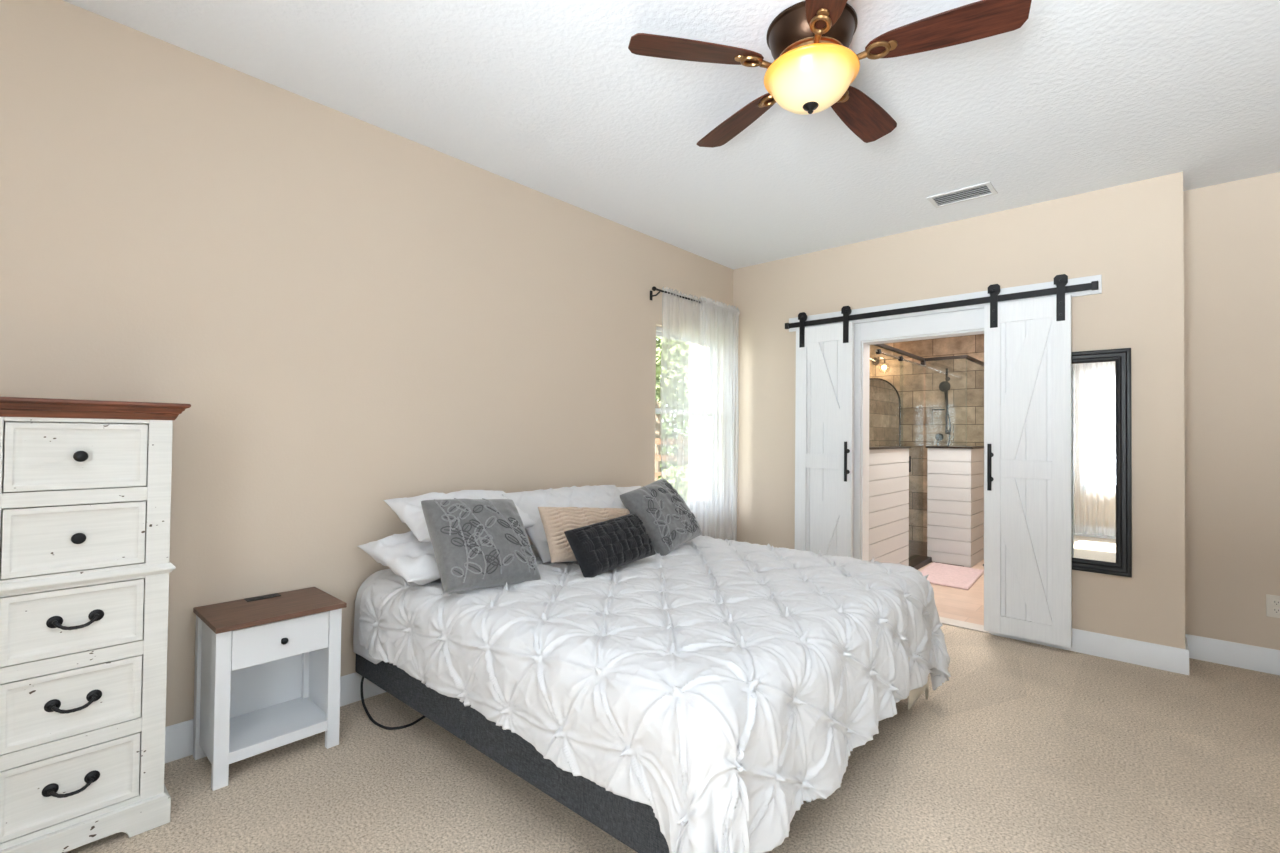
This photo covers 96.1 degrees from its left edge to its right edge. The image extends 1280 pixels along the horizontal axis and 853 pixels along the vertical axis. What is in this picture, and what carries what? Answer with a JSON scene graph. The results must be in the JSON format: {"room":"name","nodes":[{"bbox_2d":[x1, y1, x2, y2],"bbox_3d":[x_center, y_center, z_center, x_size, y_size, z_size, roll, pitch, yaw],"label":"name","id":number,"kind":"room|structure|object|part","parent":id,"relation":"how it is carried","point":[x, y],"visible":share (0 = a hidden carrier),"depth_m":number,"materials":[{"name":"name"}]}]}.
{"room":"bedroom","nodes":[
{"label":"bedroom","id":0,"kind":"room"},
{"bbox_2d":[0,0,732,726],"bbox_3d":[-0.997,-0.022,3.179,0.130,2.840,5.514,0,-1,42],"label":"wall","id":1,"kind":"structure","parent":0,"point":[351,315],"depth_m":2.50,"materials":[{"name":"beige paint"}]},
{"bbox_2d":[165,672,385,762],"bbox_3d":[-0.956,1.231,3.110,0.015,0.133,5.254,0,-1,42],"label":"baseboard","id":2,"kind":"structure","parent":1,"relation":"attached to","point":[179,736],"depth_m":2.23,"materials":[{"name":"white paint"}]},
{"bbox_2d":[650,286,700,303],"bbox_3d":[0.424,-0.968,4.579,0.102,0.077,1.068,0,-1,42],"label":"curtain rod","id":3,"kind":"object","parent":1,"relation":"attached to","point":[654,288],"visible":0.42,"depth_m":4.28,"materials":[{"name":"black metal"}]},
{"bbox_2d":[697,296,739,540],"bbox_3d":[0.654,0.127,4.720,0.049,2.308,0.556,0,-1,44],"label":"sheer curtain","id":4,"kind":"object","parent":3,"relation":"hanging from","point":[719,322],"visible":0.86,"depth_m":4.70,"materials":[{"name":"white fabric"}]},
{"bbox_2d":[655,326,699,513],"bbox_3d":[0.383,-0.031,4.673,0.150,1.465,0.940,0,-1,42],"label":"window","id":5,"kind":"structure","parent":1,"relation":"in","point":[660,332],"depth_m":4.64,"materials":[{"name":"white paint"}]},
{"bbox_3d":[0.357,0.254,4.689,0.022,0.775,0.830,0,-1,42],"label":"sash","id":6,"kind":"part","parent":5,"relation":"part of","materials":[{"name":"white paint"}]},
{"bbox_3d":[0.346,-0.410,4.717,0.022,0.635,0.830,0,-1,42],"label":"sash","id":7,"kind":"part","parent":5,"relation":"part of","materials":[{"name":"white paint"}]},
{"bbox_2d":[63,0,1279,269],"bbox_3d":[1.333,-1.497,1.341,6.060,0.100,5.860,0,-1,42],"label":"ceiling","id":8,"kind":"structure","parent":0,"point":[551,98],"depth_m":2.52,"materials":[{"name":"white paint"}]},
{"bbox_2d":[628,0,1031,147],"bbox_3d":[0.654,-1.287,2.117,1.286,0.308,1.238,0,-1,42],"label":"ceiling fan","id":9,"kind":"object","parent":8,"relation":"hanging from","point":[813,69],"visible":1,"depth_m":1.99,"materials":[{"name":"brown wood"}]},
{"bbox_3d":[0.200,-1.313,2.015,0.480,0.006,0.150,1,10,-10],"label":"fan blade","id":10,"kind":"part","parent":9,"relation":"part of","materials":[{"name":"brown wood"}]},
{"bbox_3d":[0.422,-1.303,2.463,0.150,0.006,0.480,-11,5,-27],"label":"fan blade","id":11,"kind":"part","parent":9,"relation":"part of","materials":[{"name":"brown wood"}]},
{"bbox_3d":[0.618,-1.220,2.085,0.334,0.122,0.334,0,-1,42],"label":"lamp shade","id":12,"kind":"part","parent":9,"relation":"part of","materials":[{"name":"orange glass"}]},
{"bbox_3d":[0.558,-1.315,1.666,0.150,0.006,0.480,12,1,8],"label":"fan blade","id":13,"kind":"part","parent":9,"relation":"part of","materials":[{"name":"brown wood"}]},
{"bbox_3d":[0.916,-1.299,2.390,0.150,0.006,0.480,-15,-12,43],"label":"fan blade","id":14,"kind":"part","parent":9,"relation":"part of","materials":[{"name":"brown wood"}]},
{"bbox_3d":[1.000,-1.306,1.898,0.480,0.006,0.150,0,-12,26],"label":"fan blade","id":15,"kind":"part","parent":9,"relation":"part of","materials":[{"name":"brown wood"}]},
{"bbox_2d":[926,181,996,207],"bbox_3d":[1.950,-1.401,3.490,0.340,0.009,0.207,0,-1,42],"label":"ceiling vent","id":16,"kind":"object","parent":8,"relation":"in","point":[984,189],"visible":1,"depth_m":3.48,"materials":[{"name":"white metal"}]},
{"bbox_2d":[65,540,1279,852],"bbox_3d":[2.089,1.364,2.499,6.250,0.112,8.440,0,-1,42],"label":"floor","id":17,"kind":"structure","parent":0,"point":[1026,747],"depth_m":2.10,"materials":[{"name":"beige carpet"}]},
{"bbox_2d":[0,397,190,852],"bbox_3d":[-1.803,0.595,1.822,0.448,1.346,0.508,0,-1,42],"label":"dresser","id":18,"kind":"object","parent":17,"relation":"on","point":[85,485],"visible":1,"depth_m":1.71,"materials":[{"name":"white paint"}]},
{"bbox_3d":[-1.808,1.056,1.816,0.371,0.194,0.303,0,-1,42],"label":"drawer","id":19,"kind":"part","parent":18,"relation":"part of","materials":[{"name":"white paint"}]},
{"bbox_3d":[-1.665,1.056,1.687,0.029,0.044,0.123,0,-1,42],"label":"bail pull","id":20,"kind":"part","parent":18,"relation":"part of","materials":[{"name":"black metal"}]},
{"bbox_3d":[-1.805,0.814,1.820,0.371,0.192,0.303,0,-1,42],"label":"drawer","id":21,"kind":"part","parent":18,"relation":"part of","materials":[{"name":"white paint"}]},
{"bbox_3d":[-1.803,0.573,1.823,0.371,0.190,0.303,0,-1,42],"label":"drawer","id":22,"kind":"part","parent":18,"relation":"part of","materials":[{"name":"white paint"}]},
{"bbox_3d":[-1.663,0.814,1.691,0.029,0.044,0.123,0,-1,42],"label":"bail pull","id":23,"kind":"part","parent":18,"relation":"part of","materials":[{"name":"black metal"}]},
{"bbox_3d":[-1.800,0.330,1.827,0.371,0.192,0.303,0,-1,42],"label":"drawer","id":24,"kind":"part","parent":18,"relation":"part of","materials":[{"name":"white paint"}]},
{"bbox_3d":[-1.660,0.573,1.694,0.029,0.044,0.123,0,-1,42],"label":"bail pull","id":25,"kind":"part","parent":18,"relation":"part of","materials":[{"name":"black metal"}]},
{"bbox_3d":[-1.798,0.088,1.831,0.371,0.194,0.303,0,-1,42],"label":"drawer","id":26,"kind":"part","parent":18,"relation":"part of","materials":[{"name":"white paint"}]},
{"bbox_3d":[-1.657,0.330,1.698,0.031,0.033,0.033,0,-1,42],"label":"knob","id":27,"kind":"part","parent":18,"relation":"part of","materials":[{"name":"black metal"}]},
{"bbox_3d":[-1.655,0.088,1.702,0.031,0.033,0.033,0,-1,42],"label":"knob","id":28,"kind":"part","parent":18,"relation":"part of","materials":[{"name":"black metal"}]},
{"bbox_3d":[-1.811,0.453,1.833,0.422,0.030,0.456,0,-1,42],"label":"waist molding","id":29,"kind":"part","parent":18,"relation":"part of","materials":[{"name":"white paint"}]},
{"bbox_3d":[-1.796,-0.051,1.833,0.448,0.054,0.508,0,-1,42],"label":"molding","id":30,"kind":"part","parent":18,"relation":"part of","materials":[{"name":"brown wood"}]},
{"bbox_2d":[193,587,346,790],"bbox_3d":[-1.459,0.990,2.269,0.356,0.578,0.432,0,-1,42],"label":"nightstand","id":31,"kind":"object","parent":17,"relation":"on","point":[268,667],"visible":1,"depth_m":2.22,"materials":[{"name":"white laminate"}]},
{"bbox_3d":[-1.696,0.998,2.232,0.042,0.555,0.046,0,-1,42],"label":"leg","id":32,"kind":"part","parent":31,"relation":"part of","materials":[{"name":"white laminate"}]},
{"bbox_3d":[-1.590,0.970,2.131,0.252,0.500,0.014,0,-1,42],"label":"panel","id":33,"kind":"part","parent":31,"relation":"part of","materials":[{"name":"white laminate"}]},
{"bbox_3d":[-1.484,0.998,2.040,0.026,0.555,0.046,0,-1,42],"label":"leg","id":34,"kind":"part","parent":31,"relation":"part of","materials":[{"name":"white laminate"}]},
{"bbox_2d":[244,593,280,601],"bbox_3d":[-1.555,0.705,2.373,0.050,0.004,0.120,0,-1,42],"label":"power outlet","id":35,"kind":"object","parent":31,"relation":"attached to","point":[276,595],"depth_m":2.36,"materials":[{"name":"black plastic"}]},
{"bbox_3d":[-1.575,0.975,2.374,0.006,0.500,0.366,0,-1,42],"label":"panel","id":36,"kind":"part","parent":31,"relation":"part of","materials":[{"name":"white wood"}]},
{"bbox_2d":[229,697,326,763],"bbox_3d":[-1.465,1.187,2.269,0.298,0.040,0.366,0,-1,42],"label":"shelf","id":37,"kind":"object","parent":31,"relation":"attached to","point":[258,729],"depth_m":2.26,"materials":[{"name":"white laminate"}]},
{"bbox_3d":[-1.457,0.806,2.272,0.291,0.142,0.348,0,-1,42],"label":"drawer","id":38,"kind":"part","parent":31,"relation":"part of","materials":[{"name":"white laminate"}]},
{"bbox_3d":[-1.340,0.807,2.167,0.024,0.025,0.025,0,-1,42],"label":"knob","id":39,"kind":"part","parent":31,"relation":"part of","materials":[{"name":"black metal"}]},
{"bbox_3d":[-1.446,1.006,2.508,0.042,0.555,0.046,0,-1,42],"label":"leg","id":40,"kind":"part","parent":31,"relation":"part of","materials":[{"name":"white laminate"}]},
{"bbox_3d":[-1.335,0.978,2.413,0.252,0.500,0.014,0,-1,42],"label":"panel","id":41,"kind":"part","parent":31,"relation":"part of","materials":[{"name":"white laminate"}]},
{"bbox_3d":[-1.234,1.005,2.316,0.026,0.555,0.046,0,-1,42],"label":"leg","id":42,"kind":"part","parent":31,"relation":"part of","materials":[{"name":"white laminate"}]},
{"bbox_2d":[360,676,424,729],"bbox_3d":[-1.092,1.212,2.534,0.364,0.149,0.203,1,-1,1],"label":"power cord","id":43,"kind":"object","parent":17,"relation":"on","point":[362,679],"visible":0.84,"depth_m":2.50,"materials":[{"name":"black rubber"}]},
{"bbox_2d":[355,654,668,852],"bbox_3d":[0.057,1.135,2.741,2.006,0.335,1.972,0,-1,42],"label":"frame","id":44,"kind":"object","parent":17,"relation":"on","point":[634,824],"visible":0.03,"depth_m":1.83,"materials":[{"name":"grey fabric"}]},
{"bbox_2d":[358,535,950,852],"bbox_3d":[0.136,0.973,2.684,1.979,0.659,2.090,0,-1,42],"label":"comforter","id":45,"kind":"object","parent":44,"relation":"on","point":[720,687],"visible":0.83,"depth_m":1.85,"materials":[{"name":"white fabric"}]},
{"bbox_2d":[358,531,535,585],"bbox_3d":[-0.879,0.575,2.650,0.490,0.186,0.630,0,-1,42],"label":"bed pillow","id":46,"kind":"object","parent":45,"relation":"on","point":[413,560],"visible":0.44,"depth_m":2.45,"materials":[{"name":"white fabric"}]},
{"bbox_2d":[384,490,534,541],"bbox_3d":[-0.847,0.421,2.807,0.350,0.206,0.660,0,-1,42],"label":"bed pillow","id":47,"kind":"object","parent":46,"relation":"on","point":[409,510],"visible":0.45,"depth_m":2.69,"materials":[{"name":"white fabric"}]},
{"bbox_2d":[421,498,540,592],"bbox_3d":[-0.671,0.488,2.446,0.438,0.363,0.331,1,-1,-40],"label":"throw pillow","id":48,"kind":"object","parent":45,"relation":"on","point":[477,543],"visible":0.99,"depth_m":2.35,"materials":[{"name":"grey fabric"}]},
{"bbox_2d":[502,485,625,562],"bbox_3d":[-0.311,0.510,3.207,0.376,0.340,0.845,0,-1,42],"label":"pillow sham","id":49,"kind":"object","parent":45,"relation":"on","point":[600,496],"visible":0.44,"depth_m":3.10,"materials":[{"name":"white fabric"}]},
{"bbox_2d":[538,507,629,562],"bbox_3d":[-0.232,0.542,2.917,0.214,0.297,0.629,0,-1,42],"label":"throw pillow","id":50,"kind":"object","parent":45,"relation":"on","point":[555,520],"visible":0.51,"depth_m":2.77,"materials":[{"name":"beige fabric"}]},
{"bbox_2d":[564,512,655,577],"bbox_3d":[-0.127,0.560,2.747,0.183,0.243,0.516,0,-1,42],"label":"throw pillow","id":51,"kind":"object","parent":45,"relation":"on","point":[599,548],"visible":1,"depth_m":2.66,"materials":[{"name":"black fabric"}]},
{"bbox_2d":[617,486,640,493],"bbox_3d":[-0.032,0.536,3.780,0.316,0.271,0.440,0,-1,42],"label":"bed pillow","id":52,"kind":"object","parent":45,"relation":"on","point":[622,490],"visible":0.06,"depth_m":3.85,"materials":[{"name":"white fabric"}]},
{"bbox_2d":[620,478,701,555],"bbox_3d":[0.132,0.510,3.299,0.315,0.398,0.467,0,-1,33],"label":"throw pillow","id":53,"kind":"object","parent":45,"relation":"on","point":[669,523],"visible":0.91,"depth_m":3.19,"materials":[{"name":"grey fabric"}]},
{"bbox_3d":[0.060,0.836,2.746,2.003,0.263,1.968,0,-1,42],"label":"mattress","id":54,"kind":"object","parent":44,"relation":"on","visible":0},
{"bbox_2d":[353,545,533,663],"bbox_3d":[0.063,0.937,2.742,2.017,0.480,1.991,0,-1,42],"label":"sheet","id":55,"kind":"object","parent":54,"relation":"on","point":[358,649],"visible":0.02,"depth_m":2.64,"materials":[{"name":"white fabric"}]},
{"bbox_2d":[908,681,928,709],"bbox_3d":[1.148,1.030,2.805,0.440,0.632,0.441,0,-1,42],"label":"blanket","id":56,"kind":"object","parent":54,"relation":"hanging from","point":[914,694],"visible":0.07,"depth_m":2.59,"materials":[{"name":"beige fabric"}]},
{"bbox_2d":[920,562,983,589],"bbox_3d":[2.843,1.363,5.298,0.466,0.019,0.947,0,-1,39],"label":"bath mat","id":57,"kind":"object","parent":17,"relation":"on","point":[960,577],"visible":0.91,"depth_m":5.24,"materials":[{"name":"pink fabric"}]},
{"bbox_2d":[688,343,699,500],"bbox_3d":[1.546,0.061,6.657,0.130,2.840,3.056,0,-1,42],"label":"window frame","id":58,"kind":"structure","parent":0,"point":[694,374],"depth_m":5.53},
{"bbox_2d":[869,448,908,565],"bbox_3d":[2.068,0.778,5.019,0.120,1.165,1.316,0,-1,42],"label":"wall","id":59,"kind":"structure","parent":0,"point":[888,468],"depth_m":5.07,"materials":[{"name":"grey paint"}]},
{"bbox_2d":[869,446,910,449],"bbox_3d":[2.078,0.187,5.035,0.155,0.018,1.331,0,-1,42],"label":"trim","id":60,"kind":"structure","parent":59,"relation":"on","point":[875,447],"depth_m":5.19,"materials":[{"name":"brown wood"}]},
{"bbox_2d":[869,334,983,541],"bbox_3d":[3.682,0.087,6.871,3.010,2.840,0.130,0,-1,42],"label":"wall","id":61,"kind":"structure","parent":0,"point":[917,386],"depth_m":6.96,"materials":[{"name":"tile"}]},
{"bbox_2d":[870,357,886,369],"bbox_3d":[2.985,-0.783,7.311,0.382,0.210,0.186,0,-1,42],"label":"vanity light","id":62,"kind":"object","parent":61,"relation":"attached to","point":[876,361],"visible":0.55,"depth_m":7.36,"materials":[{"name":"silver metal"}]},
{"bbox_2d":[869,378,900,446],"bbox_3d":[2.993,-0.106,7.399,0.690,1.042,0.020,0,-1,42],"label":"arched mirror","id":63,"kind":"object","parent":61,"relation":"attached to","point":[884,398],"visible":0.55,"depth_m":7.30,"materials":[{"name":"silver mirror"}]},
{"bbox_2d":[932,368,950,445],"bbox_3d":[3.565,-0.162,6.801,0.222,1.048,0.140,0,-1,42],"label":"shower","id":64,"kind":"object","parent":61,"relation":"attached to","point":[944,386],"visible":0.84,"depth_m":6.74,"materials":[{"name":"black metal"}]},
{"bbox_2d":[927,448,983,567],"bbox_3d":[3.473,0.811,6.185,0.398,1.165,1.140,0,-1,42],"label":"wall","id":65,"kind":"structure","parent":0,"point":[955,476],"depth_m":5.77,"materials":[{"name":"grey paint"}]},
{"bbox_2d":[908,555,931,569],"bbox_3d":[2.715,1.351,5.697,0.165,0.055,0.580,0,-1,42],"label":"trim","id":66,"kind":"structure","parent":65,"relation":"attached to","point":[917,562],"depth_m":5.68,"materials":[{"name":"brown tile"}]},
{"bbox_2d":[874,344,983,471],"bbox_3d":[2.844,0.295,5.581,0.428,2.025,2.900,0,-1,42],"label":"shower enclosure","id":67,"kind":"object","parent":66,"relation":"on","point":[878,351],"visible":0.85,"depth_m":5.70,"materials":[{"name":"brown metal"}]},
{"bbox_3d":[2.567,0.358,5.505,0.043,0.150,0.024,0,-1,42],"label":"door handle","id":68,"kind":"part","parent":67,"relation":"part of","materials":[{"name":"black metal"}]},
{"bbox_3d":[2.856,-0.702,5.595,0.424,0.030,2.900,0,-1,42],"label":"header rail","id":69,"kind":"part","parent":67,"relation":"part of","materials":[{"name":"brown metal"}]},
{"bbox_2d":[925,446,983,448],"bbox_3d":[3.475,0.220,6.189,0.428,0.018,1.155,0,-1,42],"label":"trim","id":70,"kind":"structure","parent":65,"relation":"on","point":[961,447],"depth_m":5.80,"materials":[{"name":"brown wood"}]},
{"bbox_2d":[733,172,1184,648],"bbox_3d":[1.934,0.025,4.157,2.902,2.840,0.130,0,-1,42],"label":"wall","id":71,"kind":"structure","parent":0,"point":[1130,235],"depth_m":3.46,"materials":[{"name":"beige paint"}]},
{"bbox_2d":[853,308,1006,637],"bbox_3d":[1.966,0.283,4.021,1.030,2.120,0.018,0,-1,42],"label":"trim","id":72,"kind":"structure","parent":71,"relation":"attached to","point":[965,320],"depth_m":4.20,"materials":[{"name":"white paint"}]},
{"bbox_2d":[785,274,1098,647],"bbox_3d":[1.906,0.200,3.985,1.992,2.215,0.111,0,-1,42],"label":"door","id":73,"kind":"structure","parent":71,"relation":"in","point":[1028,343],"depth_m":3.55,"materials":[{"name":"white wood"}]},
{"bbox_2d":[795,306,853,557],"bbox_3d":[1.400,0.201,4.427,0.457,2.215,0.087,0,-1,42],"label":"door","id":74,"kind":"structure","parent":73,"relation":"hanging from","point":[824,394],"depth_m":4.43,"materials":[{"name":"white wood"}]},
{"bbox_3d":[1.417,0.269,4.445,0.273,0.110,0.035,0,-1,42],"label":"rail","id":75,"kind":"part","parent":74,"relation":"part of","materials":[{"name":"white wood"}]},
{"bbox_3d":[1.420,0.264,4.449,0.434,2.070,0.018,0,-1,42],"label":"backing panel","id":76,"kind":"part","parent":74,"relation":"part of","materials":[{"name":"white wood"}]},
{"bbox_3d":[1.427,-0.718,4.461,0.273,0.125,0.035,0,-1,42],"label":"rail","id":77,"kind":"part","parent":74,"relation":"part of","materials":[{"name":"white wood"}]},
{"bbox_3d":[1.525,0.260,4.269,0.021,0.295,0.022,0,-1,42],"label":"pull handle","id":78,"kind":"part","parent":74,"relation":"part of","materials":[{"name":"black metal"}]},
{"bbox_3d":[1.932,-0.816,4.018,1.992,0.048,0.066,0,-1,42],"label":"door rail","id":79,"kind":"part","parent":73,"relation":"part of","materials":[{"name":"black metal"}]},
{"bbox_3d":[2.214,0.257,3.645,0.021,0.295,0.022,0,-1,42],"label":"pull handle","id":80,"kind":"part","parent":73,"relation":"part of","materials":[{"name":"black metal"}]},
{"bbox_3d":[2.402,-0.722,3.579,0.266,0.125,0.035,0,-1,42],"label":"rail","id":81,"kind":"part","parent":73,"relation":"part of","materials":[{"name":"white wood"}]},
{"bbox_3d":[2.391,0.265,3.563,0.266,0.110,0.035,0,-1,42],"label":"rail","id":82,"kind":"part","parent":73,"relation":"part of","materials":[{"name":"white wood"}]},
{"bbox_3d":[2.381,1.250,3.547,0.266,0.110,0.035,0,-1,42],"label":"rail","id":83,"kind":"part","parent":73,"relation":"part of","materials":[{"name":"white wood"}]},
{"bbox_3d":[2.394,0.261,3.566,0.427,2.070,0.018,0,-1,42],"label":"backing panel","id":84,"kind":"part","parent":73,"relation":"part of","materials":[{"name":"white wood"}]},
{"bbox_2d":[789,275,1101,331],"bbox_3d":[1.966,-0.833,4.047,2.001,0.109,0.022,0,-1,42],"label":"trim","id":85,"kind":"structure","parent":71,"relation":"attached to","point":[1082,280],"depth_m":3.91,"materials":[{"name":"white paint"}]},
{"bbox_2d":[939,616,988,632],"bbox_3d":[2.001,1.340,4.056,0.826,0.008,0.140,0,-1,42],"label":"trim","id":86,"kind":"structure","parent":71,"relation":"attached to","point":[947,621],"depth_m":3.88,"materials":[{"name":"wood"}]},
{"bbox_2d":[1072,348,1131,576],"bbox_3d":[2.608,0.204,3.432,0.493,1.300,0.030,0,-1,42],"label":"wall mirror","id":87,"kind":"object","parent":71,"relation":"attached to","point":[1101,379],"visible":0.56,"depth_m":3.36,"materials":[{"name":"black paint"}]},
{"bbox_2d":[1072,361,1115,562],"bbox_3d":[2.614,0.204,3.438,0.373,1.180,0.008,0,-1,42],"label":"mirror glass","id":88,"kind":"object","parent":87,"relation":"attached to","point":[1093,382],"depth_m":3.38,"materials":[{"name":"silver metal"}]},
{"bbox_2d":[1007,628,1188,674],"bbox_3d":[2.648,1.274,3.380,0.837,0.133,0.015,0,-1,42],"label":"baseboard","id":89,"kind":"structure","parent":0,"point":[1162,657],"depth_m":3.26,"materials":[{"name":"white paint"}]},
{"bbox_2d":[1183,172,1279,649],"bbox_3d":[4.316,0.023,2.467,3.158,2.840,0.130,0,-1,42],"label":"wall","id":90,"kind":"structure","parent":0,"point":[1231,230],"depth_m":3.25,"materials":[{"name":"beige paint"}]},
{"bbox_2d":[1185,634,1279,674],"bbox_3d":[3.372,1.278,3.192,0.518,0.133,0.015,0,-1,42],"label":"baseboard","id":91,"kind":"structure","parent":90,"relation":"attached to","point":[1261,659],"depth_m":3.22,"materials":[{"name":"white paint"}]},
{"bbox_2d":[1266,594,1279,617],"bbox_3d":[3.458,0.979,3.126,0.076,0.120,0.008,0,-1,42],"label":"wall outlet","id":92,"kind":"object","parent":90,"relation":"attached to","point":[1272,601],"visible":1,"depth_m":3.13,"materials":[{"name":"beige plastic"}]},
{"bbox_2d":[1272,600,1279,605],"bbox_3d":[3.458,0.957,3.126,0.033,0.033,0.007,0,-1,42],"label":"socket","id":93,"kind":"object","parent":92,"relation":"attached to","point":[1274,602],"depth_m":3.13,"materials":[{"name":"white plastic"}]},
{"bbox_2d":[1272,608,1279,613],"bbox_3d":[3.457,1.000,3.125,0.033,0.033,0.007,0,-1,42],"label":"socket","id":94,"kind":"object","parent":92,"relation":"attached to","point":[1274,610],"depth_m":3.12,"materials":[{"name":"white plastic"}]},
{"bbox_3d":[3.077,0.024,3.355,0.130,2.840,0.216,0,-1,42],"label":"wall","id":95,"kind":"structure","parent":0,"visible":0},
{"bbox_2d":[1185,636,1187,649],"bbox_3d":[3.074,1.276,3.238,0.015,0.133,0.346,0,-1,42],"label":"baseboard","id":96,"kind":"structure","parent":95,"relation":"attached to","point":[1186,643],"depth_m":3.22,"materials":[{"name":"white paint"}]},
{"label":"outside","id":97,"kind":"structure","parent":0,"visible":0},
{"bbox_2d":[662,453,677,471],"bbox_3d":[-2.535,1.913,23.835,29.850,0.100,48.000,0,-1,42],"label":"ground","id":98,"kind":"structure","parent":97,"point":[664,469],"depth_m":25.89,"materials":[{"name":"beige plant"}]},
{"bbox_2d":[655,434,688,477],"bbox_3d":[0.956,0.956,13.279,9.402,1.550,0.160,1,-1,5],"label":"wooden fence","id":99,"kind":"object","parent":98,"relation":"on","point":[681,441],"visible":0.05,"depth_m":13.24,"materials":[{"name":"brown wood"}]},
{"bbox_3d":[0.951,1.130,13.244,9.402,0.140,0.064,1,-1,5],"label":"rail","id":100,"kind":"part","parent":99,"relation":"part of","materials":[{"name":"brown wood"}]},
{"bbox_3d":[0.959,0.350,13.256,9.402,0.140,0.064,1,-1,5],"label":"rail","id":101,"kind":"part","parent":99,"relation":"part of","materials":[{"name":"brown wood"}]},
{"bbox_3d":[0.955,0.730,13.250,9.402,0.140,0.064,1,-1,5],"label":"rail","id":102,"kind":"part","parent":99,"relation":"part of","materials":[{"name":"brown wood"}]},
{"bbox_3d":[0.955,0.956,13.279,0.120,1.550,0.120,0,-1,42],"label":"post","id":103,"kind":"part","parent":99,"relation":"part of","materials":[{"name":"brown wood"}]},
{"bbox_2d":[655,337,688,480],"bbox_3d":[0.517,-1.053,16.172,5.480,5.662,4.183,1,-1,-3],"label":"tree","id":104,"kind":"object","parent":98,"relation":"on","point":[658,417],"visible":0.02,"depth_m":15.65,"materials":[{"name":"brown plant"}]},
{"bbox_2d":[655,336,689,457],"bbox_3d":[1.062,-0.692,11.727,2.913,4.813,3.511,0,-1,24],"label":"tree","id":105,"kind":"object","parent":98,"relation":"on","point":[672,365],"visible":0.23,"depth_m":10.87,"materials":[{"name":"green plant"}]},
{"bbox_2d":[658,464,687,500],"bbox_3d":[0.703,1.109,8.672,1.005,1.102,2.417,1,-1,7],"label":"shrub","id":106,"kind":"object","parent":98,"relation":"on","point":[678,478],"visible":0.2,"depth_m":8.10,"materials":[{"name":"green plant"}]},
{"bbox_2d":[660,402,688,471],"bbox_3d":[2.314,0.538,20.853,16.366,3.672,3.252,0,-1,8],"label":"hedge","id":107,"kind":"object","parent":98,"relation":"on","point":[669,433],"visible":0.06,"depth_m":20.47,"materials":[{"name":"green plant"}]}
]}

